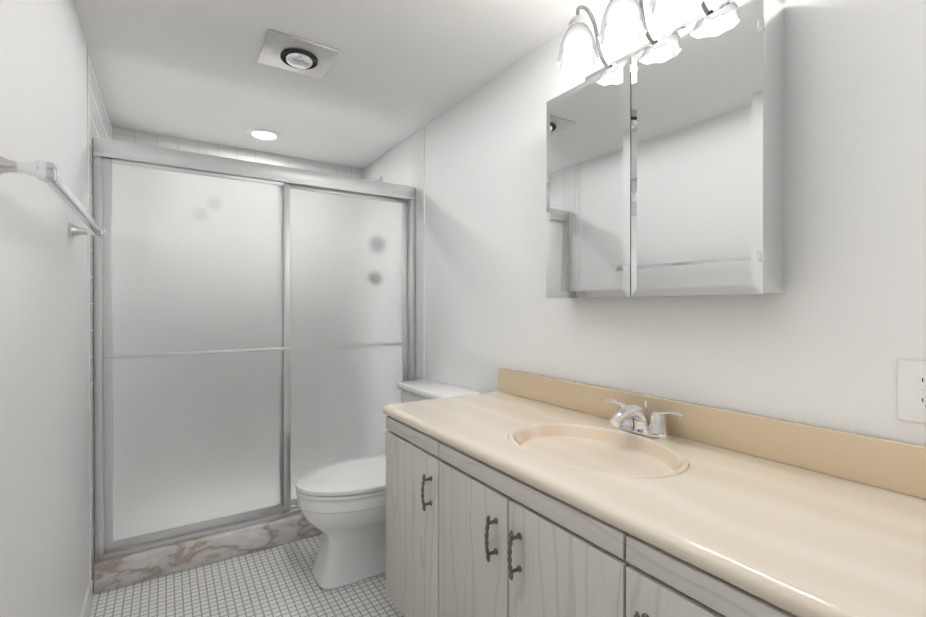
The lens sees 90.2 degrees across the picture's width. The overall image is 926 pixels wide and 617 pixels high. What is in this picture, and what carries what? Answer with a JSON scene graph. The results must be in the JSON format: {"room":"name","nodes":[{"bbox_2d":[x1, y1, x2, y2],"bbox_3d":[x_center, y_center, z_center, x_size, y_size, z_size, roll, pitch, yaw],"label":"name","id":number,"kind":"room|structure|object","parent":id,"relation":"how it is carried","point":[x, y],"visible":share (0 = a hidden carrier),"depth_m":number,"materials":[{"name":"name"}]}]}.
{"room":"bathroom","nodes":[
{"label":"bathroom","id":0,"kind":"room"},
{"bbox_2d":[0,0,88,616],"bbox_3d":[-0.907,0.073,0.840,0.100,2.200,4.400,0,0,-33],"label":"wall","id":1,"kind":"structure","parent":0,"point":[44,519],"depth_m":1.16,"materials":[{"name":"white paint"}]},
{"bbox_2d":[0,156,105,238],"bbox_3d":[-0.996,-0.248,1.155,0.091,0.048,0.878,0,0,-33],"label":"towel rail","id":2,"kind":"object","parent":1,"relation":"attached to","point":[45,172],"visible":1,"depth_m":0.89,"materials":[{"name":"silver metal"}]},
{"bbox_2d":[79,580,92,616],"bbox_3d":[-0.598,1.128,0.469,0.012,0.095,3.235,0,0,-33],"label":"baseboard","id":3,"kind":"structure","parent":1,"relation":"attached to","point":[86,607],"depth_m":1.73,"materials":[{"name":"white paint"}]},
{"bbox_2d":[87,47,111,579],"bbox_3d":[-1.737,0.067,2.225,0.006,2.200,0.959,0,0,-33],"label":"wall tile","id":4,"kind":"structure","parent":1,"relation":"attached to","point":[99,124],"depth_m":1.87,"materials":[{"name":"white tile"}]},
{"bbox_2d":[89,504,403,616],"bbox_3d":[-0.234,1.221,1.278,1.700,0.100,4.400,0,0,-33],"label":"floor","id":5,"kind":"structure","parent":0,"point":[277,581],"depth_m":1.89,"materials":[{"name":"tile"}]},
{"bbox_2d":[93,513,322,593],"bbox_3d":[-0.922,1.109,2.345,1.487,0.114,0.140,0,0,-33],"label":"shower curb","id":6,"kind":"object","parent":5,"relation":"on","point":[120,571],"visible":0.44,"depth_m":2.08,"materials":[{"name":"stone"}]},
{"bbox_2d":[93,137,415,561],"bbox_3d":[-0.922,0.170,2.341,1.486,1.763,0.110,0,0,-33],"label":"shower door","id":7,"kind":"structure","parent":6,"relation":"on","point":[254,342],"depth_m":2.20,"materials":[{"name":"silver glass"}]},
{"bbox_2d":[295,379,479,589],"bbox_3d":[-0.371,0.778,2.145,0.779,0.778,0.494,0,0,-33],"label":"toilet","id":8,"kind":"object","parent":5,"relation":"on","point":[342,505],"visible":0.5,"depth_m":1.96,"materials":[{"name":"white ceramic"}]},
{"bbox_2d":[383,412,806,616],"bbox_3d":[0.511,0.788,0.959,0.586,0.770,2.160,0,0,-33],"label":"bathroom vanity","id":9,"kind":"object","parent":5,"relation":"on","point":[520,494],"depth_m":1.10,"materials":[{"name":"white wood"}]},
{"bbox_2d":[383,388,925,616],"bbox_3d":[0.522,0.408,0.966,0.558,0.086,2.170,0,0,-33],"label":"countertop","id":10,"kind":"structure","parent":9,"relation":"on","point":[815,542],"depth_m":0.82,"materials":[{"name":"beige stone"}]},
{"bbox_2d":[475,412,726,491],"bbox_3d":[0.336,0.463,1.226,0.382,0.205,0.504,0,0,-33],"label":"sink","id":11,"kind":"object","parent":10,"relation":"in","point":[577,445],"depth_m":1.25,"materials":[{"name":"beige ceramic"}]},
{"bbox_2d":[599,396,690,439],"bbox_3d":[0.481,0.320,1.318,0.159,0.088,0.274,0,0,-33],"label":"faucet","id":12,"kind":"object","parent":10,"relation":"on","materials":[{"name":"silver metal"}]},
{"bbox_2d":[73,0,606,168],"bbox_3d":[-0.234,-1.079,1.268,1.700,0.100,4.400,0,0,-33],"label":"ceiling","id":13,"kind":"structure","parent":0,"point":[397,72],"depth_m":1.95,"materials":[{"name":"white paint"}]},
{"bbox_2d":[245,127,281,140],"bbox_3d":[-1.180,-1.029,2.737,0.200,0.012,0.200,0,0,-33],"label":"recessed light","id":14,"kind":"object","parent":13,"relation":"in","point":[265,134],"visible":1,"depth_m":2.72,"materials":[{"name":"white paint"}]},
{"bbox_2d":[257,29,339,78],"bbox_3d":[-0.674,-1.008,1.882,0.266,0.046,0.266,0,0,-33],"label":"light","id":15,"kind":"object","parent":13,"relation":"attached to","point":[293,54],"visible":1,"depth_m":1.84,"materials":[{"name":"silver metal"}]},
{"bbox_2d":[425,0,925,445],"bbox_3d":[0.438,0.069,1.706,0.100,2.200,4.400,0,0,-33],"label":"wall","id":16,"kind":"structure","parent":0,"point":[832,334],"depth_m":1.13,"materials":[{"name":"white paint"}]},
{"bbox_2d":[363,127,424,379],"bbox_3d":[-0.481,0.063,3.035,0.006,2.200,0.959,0,0,-33],"label":"wall tile","id":17,"kind":"structure","parent":16,"relation":"attached to","point":[402,163],"depth_m":2.70,"materials":[{"name":"white tile"}]},
{"bbox_2d":[367,177,382,181],"bbox_3d":[-0.634,-0.528,3.102,0.182,0.738,0.088,0,0,-38],"label":"shower fixture","id":18,"kind":"object","parent":17,"relation":"attached to","point":[380,179],"visible":0.21,"depth_m":3.12,"materials":[{"name":"silver metal"}]},
{"bbox_2d":[556,0,735,80],"bbox_3d":[0.487,-0.823,1.288,0.262,0.190,0.580,0,0,-33],"label":"wall lamp","id":19,"kind":"object","parent":16,"relation":"attached to","point":[623,24],"visible":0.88,"depth_m":1.30,"materials":[{"name":"white glass"}]},
{"bbox_2d":[546,0,784,298],"bbox_3d":[0.529,-0.379,1.356,0.120,0.690,0.704,0,0,-33],"label":"upper cabinet","id":20,"kind":"object","parent":16,"relation":"attached to","point":[665,166],"visible":1,"depth_m":1.20,"materials":[{"name":"white metal"}]},
{"bbox_2d":[897,360,925,423],"bbox_3d":[0.898,0.163,0.892,0.008,0.120,0.088,0,0,-33],"label":"electrical outlet","id":21,"kind":"object","parent":16,"relation":"attached to","point":[912,391],"visible":1,"depth_m":0.91,"materials":[{"name":"white plastic"}]},
{"bbox_3d":[-1.399,0.063,3.080,1.500,2.200,0.100,0,0,-33],"label":"wall","id":22,"kind":"structure","parent":0,"visible":0},
{"bbox_2d":[112,127,362,178],"bbox_3d":[-1.370,0.063,3.036,1.500,2.200,0.006,0,0,-33],"label":"wall tile","id":23,"kind":"structure","parent":22,"relation":"attached to","point":[149,139],"depth_m":2.95,"materials":[{"name":"white tile"}]}
]}

